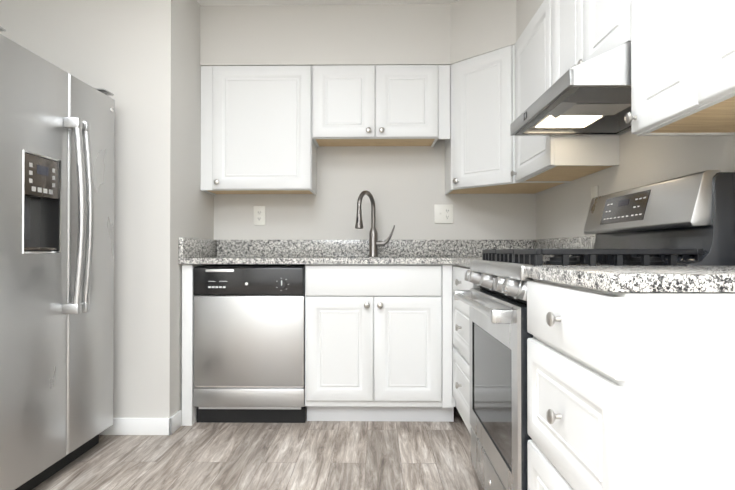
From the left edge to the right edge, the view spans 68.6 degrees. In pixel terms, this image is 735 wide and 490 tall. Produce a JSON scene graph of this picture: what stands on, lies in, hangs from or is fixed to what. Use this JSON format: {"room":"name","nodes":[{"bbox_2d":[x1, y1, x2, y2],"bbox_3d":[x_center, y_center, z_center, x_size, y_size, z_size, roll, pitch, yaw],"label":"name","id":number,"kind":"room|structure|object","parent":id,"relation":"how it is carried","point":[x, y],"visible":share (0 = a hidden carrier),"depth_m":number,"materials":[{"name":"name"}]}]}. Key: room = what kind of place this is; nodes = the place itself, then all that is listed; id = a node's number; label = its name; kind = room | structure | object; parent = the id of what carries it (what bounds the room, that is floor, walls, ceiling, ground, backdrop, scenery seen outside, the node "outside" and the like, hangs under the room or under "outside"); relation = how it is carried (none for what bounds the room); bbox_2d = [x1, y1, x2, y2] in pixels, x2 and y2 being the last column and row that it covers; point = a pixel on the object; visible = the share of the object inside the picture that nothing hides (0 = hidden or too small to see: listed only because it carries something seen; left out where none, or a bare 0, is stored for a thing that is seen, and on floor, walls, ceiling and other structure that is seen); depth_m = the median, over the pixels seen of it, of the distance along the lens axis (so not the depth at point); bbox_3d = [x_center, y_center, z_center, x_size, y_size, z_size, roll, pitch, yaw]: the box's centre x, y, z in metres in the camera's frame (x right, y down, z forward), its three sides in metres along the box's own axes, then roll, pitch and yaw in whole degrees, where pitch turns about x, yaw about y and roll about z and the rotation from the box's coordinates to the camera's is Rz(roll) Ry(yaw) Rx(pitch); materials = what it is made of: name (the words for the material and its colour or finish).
{"room":"kitchen","nodes":[
{"label":"kitchen","id":0,"kind":"room"},
{"bbox_2d":[0,0,213,423],"bbox_3d":[-1.571,-0.242,3.203,1.090,2.460,0.760,0,-1,1],"label":"wall","id":1,"kind":"structure","parent":0,"point":[139,60],"depth_m":2.82,"materials":[{"name":"white paint"}]},
{"bbox_2d":[99,415,174,434],"bbox_3d":[-1.570,0.940,2.806,1.104,0.088,0.014,0,-1,1],"label":"baseboard","id":2,"kind":"structure","parent":1,"relation":"attached to","point":[147,426],"depth_m":2.79,"materials":[{"name":"white paint"}]},
{"bbox_2d":[32,406,483,489],"bbox_3d":[-0.544,0.994,0.577,3.420,0.060,6.160,0,-1,1],"label":"floor","id":3,"kind":"structure","parent":0,"point":[361,455],"depth_m":2.47,"materials":[{"name":"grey wood"}]},
{"bbox_2d":[0,26,114,489],"bbox_3d":[-1.631,0.097,2.250,0.897,1.764,0.908,0,-1,1],"label":"refrigerator","id":4,"kind":"object","parent":3,"relation":"on","point":[56,254],"visible":1,"depth_m":2.19,"materials":[{"name":"grey metal"}]},
{"bbox_2d":[182,264,216,425],"bbox_3d":[-0.984,0.547,3.256,0.058,0.883,0.618,0,-1,1],"label":"cabinet filler","id":5,"kind":"object","parent":3,"relation":"on","point":[189,413],"visible":0.35,"depth_m":2.95,"materials":[{"name":"white wood"}]},
{"bbox_2d":[193,264,305,422],"bbox_3d":[-0.647,0.552,3.233,0.610,0.872,0.638,0,-1,1],"label":"dishwasher","id":6,"kind":"object","parent":3,"relation":"on","point":[249,343],"visible":0.98,"depth_m":2.95,"materials":[{"name":"grey metal"}]},
{"bbox_2d":[305,264,455,421],"bbox_3d":[0.073,0.546,3.226,0.825,0.883,0.648,0,-1,1],"label":"base cabinet","id":7,"kind":"object","parent":3,"relation":"on","point":[379,345],"visible":0.94,"depth_m":2.94,"materials":[{"name":"white wood"}]},
{"bbox_2d":[452,265,479,434],"bbox_3d":[0.766,0.544,2.929,0.665,0.883,1.222,0,-1,1],"label":"base cabinet","id":8,"kind":"object","parent":3,"relation":"on","point":[461,368],"visible":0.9,"depth_m":2.63,"materials":[{"name":"white wood"}]},
{"bbox_2d":[178,235,594,266],"bbox_3d":[0.035,0.120,2.943,2.126,0.330,1.223,0,-1,1],"label":"countertop","id":9,"kind":"structure","parent":8,"relation":"on","point":[211,251],"depth_m":3.52,"materials":[{"name":"stone"}]},
{"bbox_2d":[355,190,394,256],"bbox_3d":[0.049,-0.137,3.346,0.249,0.415,0.227,0,-1,1],"label":"faucet","id":10,"kind":"object","parent":9,"relation":"on","point":[374,243],"visible":1,"depth_m":3.40,"materials":[{"name":"silver metal"}]},
{"bbox_2d":[454,170,734,489],"bbox_3d":[0.701,0.383,1.909,0.680,1.186,0.810,0,-1,1],"label":"range","id":11,"kind":"object","parent":3,"relation":"on","point":[687,220],"visible":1,"depth_m":1.68,"materials":[{"name":"grey metal"}]},
{"bbox_2d":[527,279,734,489],"bbox_3d":[0.741,0.528,1.217,0.665,0.883,0.559,0,-1,1],"label":"base cabinet","id":12,"kind":"object","parent":3,"relation":"on","point":[630,390],"visible":1,"depth_m":0.94,"materials":[{"name":"white wood"}]},
{"bbox_2d":[524,266,734,292],"bbox_3d":[0.753,0.012,1.223,0.641,0.145,0.558,0,-1,1],"label":"countertop","id":13,"kind":"structure","parent":12,"relation":"on","point":[705,279],"depth_m":0.98,"materials":[{"name":"stone"}]},
{"bbox_2d":[197,0,458,5],"bbox_3d":[-0.544,-1.526,0.599,3.420,0.060,6.160,0,-1,1],"label":"ceiling","id":14,"kind":"structure","parent":0,"point":[282,2],"depth_m":3.26,"materials":[{"name":"white paint"}]},
{"bbox_2d":[200,0,543,65],"bbox_3d":[0.023,-1.299,2.089,2.130,0.366,2.960,0,-1,1],"label":"soffit","id":15,"kind":"structure","parent":14,"relation":"attached to","point":[390,34],"depth_m":3.29,"materials":[{"name":"white paint"}]},
{"bbox_2d":[214,139,535,239],"bbox_3d":[-0.500,-0.239,3.618,3.420,2.460,0.100,0,-1,1],"label":"wall","id":16,"kind":"structure","parent":0,"point":[404,186],"depth_m":3.56,"materials":[{"name":"white paint"}]},
{"bbox_2d":[200,66,316,194],"bbox_3d":[-0.680,-0.720,3.408,0.682,0.762,0.328,0,-1,1],"label":"upper cabinet","id":17,"kind":"object","parent":16,"relation":"attached to","point":[256,129],"visible":1,"depth_m":3.28,"materials":[{"name":"white painted wood"}]},
{"bbox_2d":[254,206,264,224],"bbox_3d":[-0.716,-0.199,3.563,0.078,0.125,0.010,0,-1,1],"label":"electrical outlet","id":18,"kind":"object","parent":16,"relation":"attached to","point":[259,215],"visible":1,"depth_m":3.56,"materials":[{"name":"white plastic"}]},
{"bbox_2d":[312,65,449,146],"bbox_3d":[0.085,-0.876,3.399,0.841,0.450,0.328,0,-1,1],"label":"upper cabinet","id":19,"kind":"object","parent":16,"relation":"attached to","point":[380,105],"visible":1,"depth_m":3.27,"materials":[{"name":"white painted wood"},{"name":"raw plywood"}]},
{"bbox_2d":[434,204,452,222],"bbox_3d":[0.502,-0.209,3.543,0.124,0.125,0.016,0,-1,1],"label":"outlet","id":20,"kind":"object","parent":16,"relation":"attached to","point":[443,213],"visible":1,"depth_m":3.54,"materials":[{"name":"white plastic"}]},
{"bbox_2d":[445,45,562,194],"bbox_3d":[0.805,-0.721,3.244,0.596,0.762,0.613,0,-1,1],"label":"upper cabinet","id":21,"kind":"object","parent":16,"relation":"attached to","point":[480,151],"visible":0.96,"depth_m":3.10,"materials":[{"name":"white wood"}]},
{"bbox_2d":[536,131,734,238],"bbox_3d":[1.115,-0.267,0.514,0.100,2.460,6.060,0,-1,1],"label":"wall","id":22,"kind":"structure","parent":0,"point":[562,210],"depth_m":2.21,"materials":[{"name":"white paint"}]},
{"bbox_2d":[511,0,619,182],"bbox_3d":[0.930,-0.727,2.632,0.328,0.762,0.599,0,-1,1],"label":"upper cabinet","id":23,"kind":"object","parent":22,"relation":"attached to","point":[553,159],"visible":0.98,"depth_m":2.51,"materials":[{"name":"white wood"}]},
{"bbox_2d":[551,0,630,85],"bbox_3d":[0.920,-0.861,1.970,0.328,0.505,0.717,0,-1,1],"label":"upper cabinet","id":24,"kind":"object","parent":22,"relation":"attached to","point":[582,31],"visible":0.19,"depth_m":1.95,"materials":[{"name":"white wood"}]},
{"bbox_2d":[510,42,630,135],"bbox_3d":[0.847,-0.542,1.968,0.475,0.128,0.713,0,-1,1],"label":"range hood","id":25,"kind":"object","parent":24,"relation":"attached to","point":[591,97],"visible":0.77,"depth_m":1.87,"materials":[{"name":"silver metal"}]},
{"bbox_2d":[591,185,597,199],"bbox_3d":[1.085,-0.223,2.584,0.016,0.125,0.078,0,-1,1],"label":"light switch","id":26,"kind":"object","parent":22,"relation":"attached to","point":[594,191],"visible":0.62,"depth_m":2.58,"materials":[{"name":"white plastic"}]},
{"bbox_2d":[624,0,734,135],"bbox_3d":[0.910,-0.725,1.272,0.328,0.790,0.663,0,-1,1],"label":"upper cabinet","id":27,"kind":"object","parent":22,"relation":"attached to","point":[682,67],"visible":1,"depth_m":1.38,"materials":[{"name":"white wood"}]}
]}

